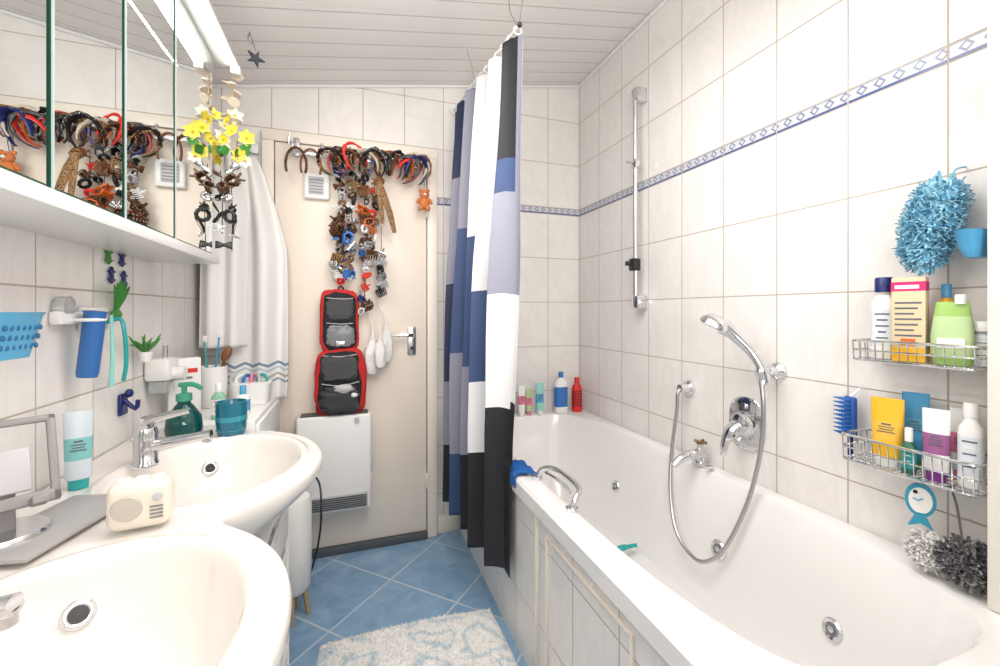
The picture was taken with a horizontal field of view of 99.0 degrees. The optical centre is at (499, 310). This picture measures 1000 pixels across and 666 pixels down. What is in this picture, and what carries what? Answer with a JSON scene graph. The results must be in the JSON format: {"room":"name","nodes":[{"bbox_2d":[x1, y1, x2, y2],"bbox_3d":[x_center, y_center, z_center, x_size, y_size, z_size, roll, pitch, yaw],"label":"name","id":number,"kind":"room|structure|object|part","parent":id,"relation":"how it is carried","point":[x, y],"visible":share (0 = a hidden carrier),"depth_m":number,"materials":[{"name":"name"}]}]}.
{"room":"bathroom","nodes":[
{"label":"bathroom","id":0,"kind":"room"},
{"bbox_2d":[0,224,204,495],"bbox_3d":[-0.804,0.077,0.304,0.100,2.145,3.300,0,0,-19],"label":"wall","id":1,"kind":"structure","parent":0,"point":[163,299],"depth_m":1.01,"materials":[{"name":"tile"}]},
{"bbox_2d":[0,312,45,360],"bbox_3d":[-0.838,0.009,0.705,0.094,0.142,0.132,0,0,-19],"label":"storage basket","id":2,"kind":"object","parent":1,"relation":"attached to","point":[18,330],"visible":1,"depth_m":0.71,"materials":[{"name":"blue plastic"}]},
{"bbox_2d":[49,296,107,377],"bbox_3d":[-0.940,0.060,0.971,0.076,0.184,0.120,0,0,-19],"label":"cup holder","id":3,"kind":"object","parent":1,"relation":"attached to","point":[64,312],"visible":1,"depth_m":0.96,"materials":[{"name":"white plastic"},{"name":"blue plastic"}]},
{"bbox_2d":[78,307,128,386],"bbox_3d":[-0.975,0.090,1.056,0.064,0.201,0.105,0,0,-19],"label":"band","id":4,"kind":"object","parent":1,"relation":"attached to","point":[111,379],"visible":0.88,"depth_m":1.08,"materials":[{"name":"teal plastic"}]},
{"bbox_2d":[0,0,218,263],"bbox_3d":[-0.811,-0.504,0.762,0.184,0.692,1.390,0,0,-19],"label":"upper cabinet","id":5,"kind":"object","parent":1,"relation":"attached to","point":[106,105],"visible":1,"depth_m":0.83,"materials":[{"name":"white paint"}]},
{"bbox_2d":[181,0,241,76],"bbox_3d":[-0.744,-0.846,0.896,0.080,0.036,1.280,0,0,-19],"label":"lamp","id":6,"kind":"object","parent":5,"relation":"attached to","point":[201,13],"visible":1,"depth_m":1.30,"materials":[{"name":"white plastic"}]},
{"bbox_2d":[212,74,254,167],"bbox_3d":[-0.956,-0.678,1.521,0.152,0.343,0.141,0,0,-19],"label":"flower garland","id":7,"kind":"object","parent":6,"relation":"hanging from","point":[241,153],"visible":0.94,"depth_m":1.51,"materials":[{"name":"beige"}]},
{"bbox_2d":[212,161,245,248],"bbox_3d":[-0.952,-0.365,1.483,0.117,0.310,0.068,0,0,-19],"label":"strand","id":8,"kind":"object","parent":7,"relation":"hanging from","point":[225,185],"visible":0.89,"depth_m":1.48,"materials":[{"name":"black plastic"}]},
{"bbox_2d":[104,250,127,284],"bbox_3d":[-1.044,-0.118,1.162,0.008,0.102,0.114,0,0,-19],"label":"wall decal","id":9,"kind":"object","parent":1,"relation":"attached to","point":[107,259],"visible":0.91,"depth_m":1.14,"materials":[{"name":"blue plastic"}]},
{"bbox_2d":[110,280,129,317],"bbox_3d":[-1.026,-0.028,1.147,0.023,0.107,0.083,0,0,-19],"label":"ornament","id":10,"kind":"object","parent":1,"relation":"attached to","point":[121,291],"visible":0.85,"depth_m":1.14,"materials":[{"name":"green plastic"}]},
{"bbox_2d":[118,389,140,415],"bbox_3d":[-1.035,0.254,1.197,0.044,0.072,0.040,0,0,-19],"label":"wall hook","id":11,"kind":"object","parent":1,"relation":"attached to","point":[124,403],"visible":1,"depth_m":1.19,"materials":[{"name":"blue plastic"}]},
{"bbox_2d":[128,334,160,361],"bbox_3d":[-1.044,0.110,1.258,0.054,0.080,0.149,0,0,-19],"label":"potted plant","id":12,"kind":"object","parent":1,"relation":"attached to","point":[146,354],"visible":1,"depth_m":1.24,"materials":[{"name":"green plant"}]},
{"bbox_2d":[144,345,187,393],"bbox_3d":[-1.065,0.185,1.367,0.098,0.150,0.080,0,0,-19],"label":"soap dispenser","id":13,"kind":"object","parent":1,"relation":"attached to","point":[160,373],"visible":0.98,"depth_m":1.33,"materials":[{"name":"white plastic"}]},
{"bbox_2d":[206,88,578,529],"bbox_3d":[-0.434,-0.090,2.231,2.060,2.480,0.100,0,0,-19],"label":"wall","id":14,"kind":"structure","parent":0,"point":[548,324],"depth_m":2.37,"materials":[{"name":"tile"}]},
{"bbox_2d":[236,140,258,154],"bbox_3d":[-1.126,-0.722,1.877,0.100,0.056,0.115,0,0,-19],"label":"towel hook","id":15,"kind":"object","parent":14,"relation":"attached to","point":[254,149],"visible":0.41,"depth_m":1.92,"materials":[{"name":"white paint"}]},
{"bbox_2d":[199,137,248,348],"bbox_3d":[-1.135,-0.280,1.746,0.180,0.861,0.064,0,0,-19],"label":"towel","id":16,"kind":"object","parent":15,"relation":"hanging from","point":[223,285],"visible":0.59,"depth_m":1.74,"materials":[{"name":"white fabric"}]},
{"bbox_2d":[219,155,288,398],"bbox_3d":[-1.073,-0.141,1.845,0.282,1.082,0.090,0,0,-14],"label":"bath towel","id":17,"kind":"object","parent":15,"relation":"hanging from","point":[266,351],"visible":0.52,"depth_m":1.85,"materials":[{"name":"white fabric"}]},
{"bbox_2d":[262,128,436,558],"bbox_3d":[-0.689,0.163,2.027,0.795,1.975,0.116,0,0,-19],"label":"door","id":18,"kind":"structure","parent":14,"relation":"in","point":[395,395],"depth_m":2.10,"materials":[{"name":"white paint"}]},
{"bbox_2d":[304,172,329,199],"bbox_3d":[-0.852,-0.580,1.986,0.110,0.120,0.031,0,0,-19],"label":"ventilation grille","id":19,"kind":"object","parent":18,"relation":"attached to","point":[316,186],"visible":0.96,"depth_m":1.98,"materials":[{"name":"white plastic"}]},
{"bbox_2d":[296,409,372,514],"bbox_3d":[-0.759,0.693,1.971,0.325,0.444,0.102,0,0,-19],"label":"heater","id":20,"kind":"object","parent":18,"relation":"attached to","point":[344,441],"visible":0.74,"depth_m":1.94,"materials":[{"name":"white paint"}]},
{"bbox_2d":[340,164,360,282],"bbox_3d":[-0.691,-0.405,1.974,0.091,0.551,0.082,0,0,-19],"label":"strand","id":21,"kind":"object","parent":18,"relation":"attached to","point":[350,274],"visible":0.99,"depth_m":1.96,"materials":[{"name":"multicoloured plastic"}]},
{"bbox_3d":[-0.668,-0.753,2.016,0.604,0.095,0.081,0,0,-19],"label":"door hook rail","id":22,"kind":"part","parent":18,"relation":"part of","materials":[{"name":"silver metal"}]},
{"bbox_2d":[284,141,431,184],"bbox_3d":[-0.641,-0.691,1.984,0.652,0.173,0.095,0,0,-18],"label":"bundle","id":23,"kind":"object","parent":18,"relation":"attached to","point":[377,155],"visible":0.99,"depth_m":1.98,"materials":[{"name":"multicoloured plastic"}]},
{"bbox_2d":[328,165,346,284],"bbox_3d":[-0.744,-0.396,1.968,0.080,0.551,0.094,0,0,0],"label":"strand","id":24,"kind":"object","parent":23,"relation":"hanging from","point":[338,258],"visible":0.94,"depth_m":1.96,"materials":[{"name":"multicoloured plastic"}]},
{"bbox_2d":[314,285,366,414],"bbox_3d":[-0.731,0.189,1.961,0.228,0.616,0.109,0,0,-19],"label":"bag","id":25,"kind":"object","parent":24,"relation":"hanging from","point":[340,374],"visible":0.98,"depth_m":1.94,"materials":[{"name":"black fabric"}]},
{"bbox_2d":[355,168,373,314],"bbox_3d":[-0.638,-0.330,2.008,0.087,0.702,0.076,0,0,-17],"label":"strand","id":26,"kind":"object","parent":23,"relation":"hanging from","point":[363,190],"visible":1,"depth_m":2.00,"materials":[{"name":"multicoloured plastic"}]},
{"bbox_2d":[364,311,378,374],"bbox_3d":[-0.606,0.152,2.044,0.083,0.306,0.042,0,0,-19],"label":"plastic bag","id":27,"kind":"object","parent":26,"relation":"hanging from","point":[369,357],"visible":0.81,"depth_m":2.03,"materials":[{"name":"white plastic"}]},
{"bbox_2d":[366,176,384,260],"bbox_3d":[-0.590,-0.436,2.021,0.087,0.403,0.079,0,0,-19],"label":"strand","id":28,"kind":"object","parent":23,"relation":"hanging from","point":[371,252],"visible":0.84,"depth_m":2.01,"materials":[{"name":"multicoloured plastic"}]},
{"bbox_2d":[375,226,388,297],"bbox_3d":[-0.558,-0.230,2.016,0.066,0.340,0.056,0,0,-19],"label":"chain","id":29,"kind":"object","parent":28,"relation":"hanging from","point":[381,277],"visible":1,"depth_m":2.01,"materials":[{"name":"silver metal"}]},
{"bbox_2d":[376,178,395,232],"bbox_3d":[-0.533,-0.495,2.005,0.093,0.255,0.020,0,0,-19],"label":"scarf","id":30,"kind":"object","parent":23,"relation":"hanging from","point":[382,197],"visible":1,"depth_m":2.00,"materials":[{"name":"brown fabric"}]},
{"bbox_2d":[374,311,386,367],"bbox_3d":[-0.564,0.135,2.011,0.058,0.270,0.030,0,0,-13],"label":"plastic bag","id":31,"kind":"object","parent":18,"relation":"hanging from","point":[380,356],"visible":1,"depth_m":2.00,"materials":[{"name":"white plastic"}]},
{"bbox_2d":[378,305,392,362],"bbox_3d":[-0.552,0.110,2.060,0.070,0.281,0.039,0,0,-19],"label":"plastic bag","id":32,"kind":"object","parent":18,"relation":"hanging from","point":[386,337],"visible":0.67,"depth_m":2.06,"materials":[{"name":"white plastic"}]},
{"bbox_2d":[416,163,432,210],"bbox_3d":[-0.370,-0.605,2.094,0.071,0.230,0.050,0,0,11],"label":"keychain","id":33,"kind":"object","parent":18,"relation":"hanging from","point":[423,202],"visible":1,"depth_m":2.08,"materials":[{"name":"orange"}]},
{"bbox_2d":[212,84,578,87],"bbox_3d":[-0.415,-1.146,2.178,1.863,0.334,0.014,0,0,-19],"label":"trim","id":34,"kind":"structure","parent":14,"relation":"attached to","point":[213,85],"depth_m":2.08,"materials":[{"name":"white paint"}]},
{"bbox_2d":[437,514,456,533],"bbox_3d":[-0.276,1.105,2.224,0.105,0.090,0.014,0,0,-19],"label":"baseboard","id":35,"kind":"structure","parent":14,"relation":"attached to","point":[446,522],"depth_m":2.22,"materials":[{"name":"white paint"}]},
{"bbox_2d":[449,0,522,114],"bbox_3d":[-0.086,-1.082,1.837,0.053,0.220,0.872,0,0,-22],"label":"curtain rod","id":36,"kind":"object","parent":14,"relation":"attached to","point":[452,109],"visible":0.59,"depth_m":1.77,"materials":[{"name":"white plastic"}]},
{"bbox_2d":[442,32,522,577],"bbox_3d":[-0.111,-0.053,1.822,0.158,1.937,0.781,0,0,-23],"label":"shower curtain","id":37,"kind":"object","parent":36,"relation":"hanging from","point":[483,274],"visible":1,"depth_m":1.66,"materials":[{"name":"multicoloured fabric"}]},
{"bbox_2d":[281,529,526,665],"bbox_3d":[0.122,1.200,0.624,2.060,0.100,3.500,0,0,-19],"label":"floor","id":38,"kind":"structure","parent":0,"point":[364,591],"depth_m":1.74,"materials":[{"name":"blue tile"}]},
{"bbox_2d":[154,395,279,535],"bbox_3d":[-1.010,0.755,1.566,0.328,0.790,0.460,0,0,-19],"label":"storage cabinet","id":39,"kind":"object","parent":38,"relation":"on","point":[262,417],"visible":0.15,"depth_m":1.53,"materials":[{"name":"white paint"}]},
{"bbox_2d":[166,356,200,411],"bbox_3d":[-1.073,0.259,1.448,0.041,0.200,0.090,0,0,42],"label":"box","id":40,"kind":"object","parent":39,"relation":"on","point":[193,364],"visible":0.3,"depth_m":1.45,"materials":[{"name":"white cardboard"}]},
{"bbox_2d":[201,331,232,407],"bbox_3d":[-1.076,0.217,1.617,0.124,0.284,0.100,0,0,-19],"label":"toothbrush cup","id":41,"kind":"object","parent":39,"relation":"on","point":[210,374],"visible":0.73,"depth_m":1.59,"materials":[{"name":"white ceramic"}]},
{"bbox_2d":[211,382,225,419],"bbox_3d":[-0.937,0.299,1.422,0.042,0.120,0.033,0,0,-19],"label":"bottle","id":42,"kind":"object","parent":39,"relation":"on","point":[218,395],"visible":0.61,"depth_m":1.41,"materials":[{"name":"green"}]},
{"bbox_2d":[236,385,249,413],"bbox_3d":[-0.896,0.309,1.489,0.045,0.100,0.033,0,0,-19],"label":"lotion bottle","id":43,"kind":"object","parent":39,"relation":"on","point":[242,388],"visible":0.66,"depth_m":1.48,"materials":[{"name":"white plastic"}]},
{"bbox_2d":[229,373,272,404],"bbox_3d":[-0.977,0.301,1.672,0.148,0.115,0.110,0,0,-19],"label":"storage basket","id":44,"kind":"object","parent":39,"relation":"on","point":[258,389],"visible":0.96,"depth_m":1.64,"materials":[{"name":"white plastic"}]},
{"bbox_2d":[254,507,288,665],"bbox_3d":[-0.646,0.838,1.057,0.178,0.625,0.398,0,0,-19],"label":"trolley","id":45,"kind":"object","parent":38,"relation":"on","point":[279,541],"visible":0.17,"depth_m":1.16,"materials":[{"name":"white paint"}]},
{"bbox_2d":[275,491,311,626],"bbox_3d":[-0.776,0.923,1.605,0.128,0.451,0.128,0,0,-19],"label":"tub","id":46,"kind":"object","parent":38,"relation":"on","point":[300,511],"visible":0.48,"depth_m":1.56,"materials":[{"name":"white plastic"}]},
{"bbox_2d":[302,477,321,593],"bbox_3d":[-0.816,0.907,1.778,0.305,0.477,0.052,0,0,44],"label":"power cable","id":47,"kind":"object","parent":38,"relation":"on","point":[316,478],"visible":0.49,"depth_m":1.70,"materials":[{"name":"black plastic"}]},
{"bbox_2d":[315,608,517,665],"bbox_3d":[-0.208,1.131,1.166,0.669,0.036,0.862,0,0,-19],"label":"bath rug","id":48,"kind":"object","parent":38,"relation":"on","point":[476,638],"visible":1,"depth_m":1.44,"materials":[{"name":"white fabric"}]},
{"bbox_2d":[459,409,999,665],"bbox_3d":[0.427,0.856,1.470,0.728,0.588,1.898,0,0,-19],"label":"bathtub","id":49,"kind":"object","parent":38,"relation":"on","point":[797,584],"visible":0.81,"depth_m":1.18,"materials":[{"name":"white ceramic"}]},
{"bbox_2d":[518,385,524,415],"bbox_3d":[0.116,0.481,2.294,0.041,0.160,0.028,0,0,-19],"label":"tube","id":50,"kind":"object","parent":49,"relation":"on","point":[521,389],"visible":1,"depth_m":2.29,"materials":[{"name":"white plastic"}]},
{"bbox_2d":[510,459,535,486],"bbox_3d":[0.064,0.567,1.498,0.082,0.052,0.134,0,0,-19],"label":"washcloth","id":51,"kind":"object","parent":49,"relation":"on","point":[518,467],"visible":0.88,"depth_m":1.48,"materials":[{"name":"blue fabric"}]},
{"bbox_2d":[526,388,531,414],"bbox_3d":[0.157,0.491,2.314,0.039,0.140,0.028,0,0,-19],"label":"tube","id":52,"kind":"object","parent":49,"relation":"on","point":[528,391],"visible":1,"depth_m":2.30,"materials":[{"name":"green plastic"}]},
{"bbox_2d":[536,383,543,414],"bbox_3d":[0.216,0.476,2.324,0.046,0.170,0.032,0,0,-19],"label":"tube","id":53,"kind":"object","parent":49,"relation":"on","point":[539,386],"visible":1,"depth_m":2.31,"materials":[{"name":"teal plastic"}]},
{"bbox_2d":[532,465,581,512],"bbox_3d":[0.182,0.537,1.322,0.076,0.055,0.276,0,0,-19],"label":"handle","id":54,"kind":"object","parent":49,"relation":"attached to","point":[572,508],"depth_m":1.30,"materials":[{"name":"silver metal"}]},
{"bbox_2d":[554,371,567,413],"bbox_3d":[0.336,0.449,2.360,0.075,0.225,0.051,0,0,-19],"label":"bottle","id":55,"kind":"object","parent":49,"relation":"on","point":[560,385],"visible":1,"depth_m":2.34,"materials":[{"name":"white plastic"}]},
{"bbox_2d":[572,377,581,411],"bbox_3d":[0.431,0.466,2.393,0.055,0.190,0.046,0,0,-19],"label":"shampoo bottle","id":56,"kind":"object","parent":49,"relation":"on","point":[576,388],"visible":1,"depth_m":2.37,"materials":[{"name":"red plastic"}]},
{"bbox_2d":[617,543,637,550],"bbox_3d":[0.494,0.945,1.706,0.100,0.036,0.049,0,0,-19],"label":"toy","id":57,"kind":"object","parent":49,"relation":"on","point":[623,547],"visible":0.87,"depth_m":1.70,"materials":[{"name":"teal plastic"}]},
{"bbox_2d":[670,439,714,470],"bbox_3d":[0.694,0.519,1.527,0.156,0.093,0.098,0,0,-19],"label":"tap","id":58,"kind":"object","parent":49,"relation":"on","point":[698,456],"visible":1,"depth_m":1.53,"materials":[{"name":"silver metal"}]},
{"bbox_2d":[903,528,944,574],"bbox_3d":[0.919,0.514,0.915,0.082,0.088,0.086,0,0,39],"label":"sponge","id":59,"kind":"object","parent":49,"relation":"on","point":[918,544],"visible":0.84,"depth_m":0.91,"materials":[{"name":"white plastic"}]},
{"bbox_3d":[-0.750,0.840,0.714,0.250,0.620,1.040,0,0,-19],"label":"vanity cabinet","id":60,"kind":"object","parent":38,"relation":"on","visible":0},
{"bbox_2d":[0,431,321,665],"bbox_3d":[-0.613,0.437,0.732,0.533,0.146,1.225,0,0,-19],"label":"washbasin","id":61,"kind":"object","parent":60,"relation":"in","point":[196,587],"visible":0.75,"depth_m":0.65,"materials":[{"name":"white ceramic"}]},
{"bbox_2d":[0,592,24,631],"bbox_3d":[-0.589,0.304,0.421,0.179,0.129,0.065,0,0,-19],"label":"mixer tap","id":62,"kind":"object","parent":61,"relation":"on","point":[11,605],"visible":1,"depth_m":0.44,"materials":[{"name":"silver metal"}]},
{"bbox_2d":[0,494,105,564],"bbox_3d":[-0.751,0.359,0.719,0.120,0.007,0.230,0,0,-6],"label":"tablet","id":63,"kind":"object","parent":61,"relation":"on","point":[70,516],"visible":0.61,"depth_m":0.71,"materials":[{"name":"grey plastic"}]},
{"bbox_2d":[0,414,61,548],"bbox_3d":[-0.785,0.269,0.674,0.113,0.182,0.124,0,0,36],"label":"makeup mirror","id":64,"kind":"object","parent":63,"relation":"on","point":[15,464],"visible":1,"depth_m":0.68,"materials":[{"name":"silver metal"}]},
{"bbox_2d":[63,409,92,490],"bbox_3d":[-0.880,0.289,0.891,0.041,0.160,0.036,0,0,-19],"label":"toothpaste tube","id":65,"kind":"object","parent":61,"relation":"on","point":[77,425],"visible":1,"depth_m":0.88,"materials":[{"name":"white plastic"}]},
{"bbox_2d":[106,472,174,531],"bbox_3d":[-0.607,0.323,0.723,0.088,0.083,0.055,0,0,-27],"label":"radio","id":66,"kind":"object","parent":61,"relation":"on","point":[140,501],"visible":1,"depth_m":0.71,"materials":[{"name":"beige plastic"}]},
{"bbox_2d":[130,408,212,468],"bbox_3d":[-0.803,0.304,1.040,0.179,0.129,0.065,0,0,-19],"label":"mixer tap","id":67,"kind":"object","parent":61,"relation":"on","point":[146,444],"visible":1,"depth_m":1.02,"materials":[{"name":"silver metal"}]},
{"bbox_2d":[164,382,203,436],"bbox_3d":[-0.903,0.286,1.224,0.096,0.166,0.092,0,0,-19],"label":"soap dispenser bottle","id":68,"kind":"object","parent":61,"relation":"on","point":[192,422],"visible":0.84,"depth_m":1.21,"materials":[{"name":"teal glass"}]},
{"bbox_2d":[215,398,246,436],"bbox_3d":[-0.801,0.319,1.273,0.082,0.101,0.082,0,0,-19],"label":"cup","id":69,"kind":"object","parent":61,"relation":"on","point":[230,414],"visible":1,"depth_m":1.24,"materials":[{"name":"teal plastic"}]},
{"bbox_2d":[209,0,662,84],"bbox_3d":[0.122,-1.204,0.624,2.060,0.452,3.500,0,0,-19],"label":"ceiling","id":70,"kind":"structure","parent":0,"point":[314,42],"depth_m":1.80,"materials":[{"name":"white wood"}]},
{"bbox_2d":[247,31,264,67],"bbox_3d":[-0.911,-0.973,1.595,0.058,0.127,0.018,0,0,-44],"label":"starfish ornament","id":71,"kind":"object","parent":70,"relation":"attached to","point":[254,58],"visible":1,"depth_m":1.58,"materials":[{"name":"grey metal"}]},
{"bbox_2d":[579,0,986,546],"bbox_3d":[1.048,-0.082,0.945,0.100,2.463,3.300,0,0,-19],"label":"wall","id":72,"kind":"structure","parent":0,"point":[783,144],"depth_m":1.31,"materials":[{"name":"tile"}]},
{"bbox_2d":[578,0,667,87],"bbox_3d":[0.740,-1.303,1.664,0.014,0.016,1.740,0,0,-19],"label":"trim","id":73,"kind":"structure","parent":72,"relation":"attached to","point":[663,2],"depth_m":2.05,"materials":[{"name":"white paint"}]},
{"bbox_2d":[625,86,646,308],"bbox_3d":[0.608,-0.505,1.917,0.094,0.990,0.052,0,0,-19],"label":"shower rail","id":74,"kind":"object","parent":72,"relation":"attached to","point":[638,94],"visible":1,"depth_m":1.90,"materials":[{"name":"silver metal"}]},
{"bbox_2d":[668,314,787,563],"bbox_3d":[0.708,0.428,1.465,0.200,0.839,0.428,0,0,-19],"label":"hose","id":75,"kind":"object","parent":72,"relation":"attached to","point":[764,374],"visible":0.98,"depth_m":1.33,"materials":[{"name":"silver metal"}]},
{"bbox_2d":[720,396,765,455],"bbox_3d":[0.781,0.383,1.410,0.100,0.191,0.136,0,0,-19],"label":"mixer valve","id":76,"kind":"object","parent":72,"relation":"attached to","point":[743,427],"visible":0.97,"depth_m":1.40,"materials":[{"name":"silver metal"}]},
{"bbox_2d":[841,428,986,497],"bbox_3d":[0.929,0.330,0.954,0.116,0.066,0.251,0,0,-19],"label":"basket","id":77,"kind":"object","parent":72,"relation":"attached to","point":[846,433],"visible":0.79,"depth_m":0.92,"materials":[{"name":"silver metal"}]},
{"bbox_2d":[833,388,864,458],"bbox_3d":[0.907,0.289,1.101,0.067,0.182,0.036,0,0,10],"label":"brush","id":78,"kind":"object","parent":77,"relation":"hanging from","point":[849,422],"visible":0.92,"depth_m":1.10,"materials":[{"name":"blue plastic"}]},
{"bbox_2d":[871,396,904,467],"bbox_3d":[0.896,0.279,0.988,0.035,0.155,0.057,0,0,-19],"label":"tube","id":79,"kind":"object","parent":77,"relation":"in","point":[887,414],"visible":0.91,"depth_m":0.98,"materials":[{"name":"yellow plastic"}]},
{"bbox_2d":[901,427,916,474],"bbox_3d":[0.898,0.306,0.937,0.023,0.100,0.026,0,0,-35],"label":"bottle","id":80,"kind":"object","parent":77,"relation":"in","point":[908,431],"visible":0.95,"depth_m":0.93,"materials":[{"name":"green plastic"}]},
{"bbox_2d":[902,391,929,469],"bbox_3d":[0.949,0.271,0.974,0.030,0.170,0.045,0,0,-19],"label":"tube","id":81,"kind":"object","parent":77,"relation":"in","point":[914,402],"visible":0.47,"depth_m":0.97,"materials":[{"name":"blue plastic"}]},
{"bbox_2d":[905,471,936,530],"bbox_3d":[0.919,0.411,0.934,0.050,0.123,0.016,0,0,43],"label":"brush","id":82,"kind":"object","parent":77,"relation":"hanging from","point":[920,499],"visible":0.97,"depth_m":0.93,"materials":[{"name":"teal"}]},
{"bbox_2d":[922,407,950,482],"bbox_3d":[0.917,0.281,0.897,0.030,0.150,0.041,0,0,-19],"label":"tube","id":83,"kind":"object","parent":77,"relation":"in","point":[936,423],"visible":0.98,"depth_m":0.89,"materials":[{"name":"purple"}]},
{"bbox_2d":[950,407,963,479],"bbox_3d":[0.973,0.281,0.903,0.022,0.150,0.030,0,0,-19],"label":"tube","id":84,"kind":"object","parent":77,"relation":"in","point":[957,417],"visible":0.34,"depth_m":0.91,"materials":[{"name":"white plastic"}]},
{"bbox_2d":[932,486,986,594],"bbox_3d":[0.939,0.459,0.857,0.101,0.198,0.102,0,0,-16],"label":"sponge","id":85,"kind":"object","parent":77,"relation":"hanging from","point":[964,562],"visible":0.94,"depth_m":0.84,"materials":[{"name":"grey plastic"}]},
{"bbox_2d":[957,402,985,490],"bbox_3d":[0.955,0.271,0.865,0.037,0.170,0.038,0,0,-35],"label":"bottle","id":86,"kind":"object","parent":77,"relation":"in","point":[971,439],"visible":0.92,"depth_m":0.85,"materials":[{"name":"white plastic"}]},
{"bbox_2d":[852,332,986,371],"bbox_3d":[0.935,0.074,0.946,0.112,0.088,0.231,0,0,-19],"label":"basket","id":87,"kind":"object","parent":72,"relation":"attached to","point":[980,368],"visible":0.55,"depth_m":0.91,"materials":[{"name":"silver metal"}]},
{"bbox_2d":[870,277,892,358],"bbox_3d":[0.905,0.016,1.007,0.034,0.190,0.048,0,0,-39],"label":"bottle","id":88,"kind":"object","parent":87,"relation":"in","point":[880,311],"visible":0.73,"depth_m":1.00,"materials":[{"name":"white plastic"}]},
{"bbox_2d":[891,277,928,362],"bbox_3d":[0.910,0.018,0.948,0.031,0.185,0.057,0,0,-35],"label":"box","id":89,"kind":"object","parent":87,"relation":"in","point":[909,295],"visible":0.98,"depth_m":0.94,"materials":[{"name":"beige cardboard"}]},
{"bbox_2d":[939,284,953,301],"bbox_3d":[0.972,0.026,0.929,0.027,0.170,0.034,0,0,-35],"label":"bottle","id":90,"kind":"object","parent":87,"relation":"in","point":[946,289],"visible":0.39,"depth_m":0.92,"materials":[{"name":"blue plastic"}]},
{"bbox_2d":[930,294,974,365],"bbox_3d":[0.934,0.038,0.882,0.032,0.145,0.064,0,0,-35],"label":"bottle","id":91,"kind":"object","parent":87,"relation":"in","point":[952,323],"visible":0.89,"depth_m":0.87,"materials":[{"name":"green plastic"}]},
{"bbox_2d":[973,321,986,366],"bbox_3d":[0.976,0.066,0.864,0.036,0.090,0.036,0,0,-19],"label":"jar","id":92,"kind":"object","parent":87,"relation":"in","point":[980,327],"visible":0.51,"depth_m":0.86,"materials":[{"name":"white"}]},
{"bbox_2d":[891,166,975,275],"bbox_3d":[0.931,-0.193,0.922,0.115,0.237,0.124,0,0,-34],"label":"sponge","id":93,"kind":"object","parent":72,"relation":"hanging from","point":[927,240],"visible":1,"depth_m":0.90,"materials":[{"name":"blue fabric"}]},
{"bbox_2d":[952,228,986,258],"bbox_3d":[0.951,-0.134,0.845,0.147,0.058,0.044,0,0,-19],"label":"cup","id":94,"kind":"object","parent":72,"relation":"attached to","point":[971,242],"visible":0.73,"depth_m":0.82,"materials":[{"name":"blue plastic"}]},
{"bbox_2d":[987,0,999,613],"bbox_3d":[1.000,-0.366,0.749,0.120,1.852,0.160,0,0,-19],"label":"wall","id":95,"kind":"structure","parent":0,"point":[993,6],"depth_m":0.80,"materials":[{"name":"white paint"}]}
]}

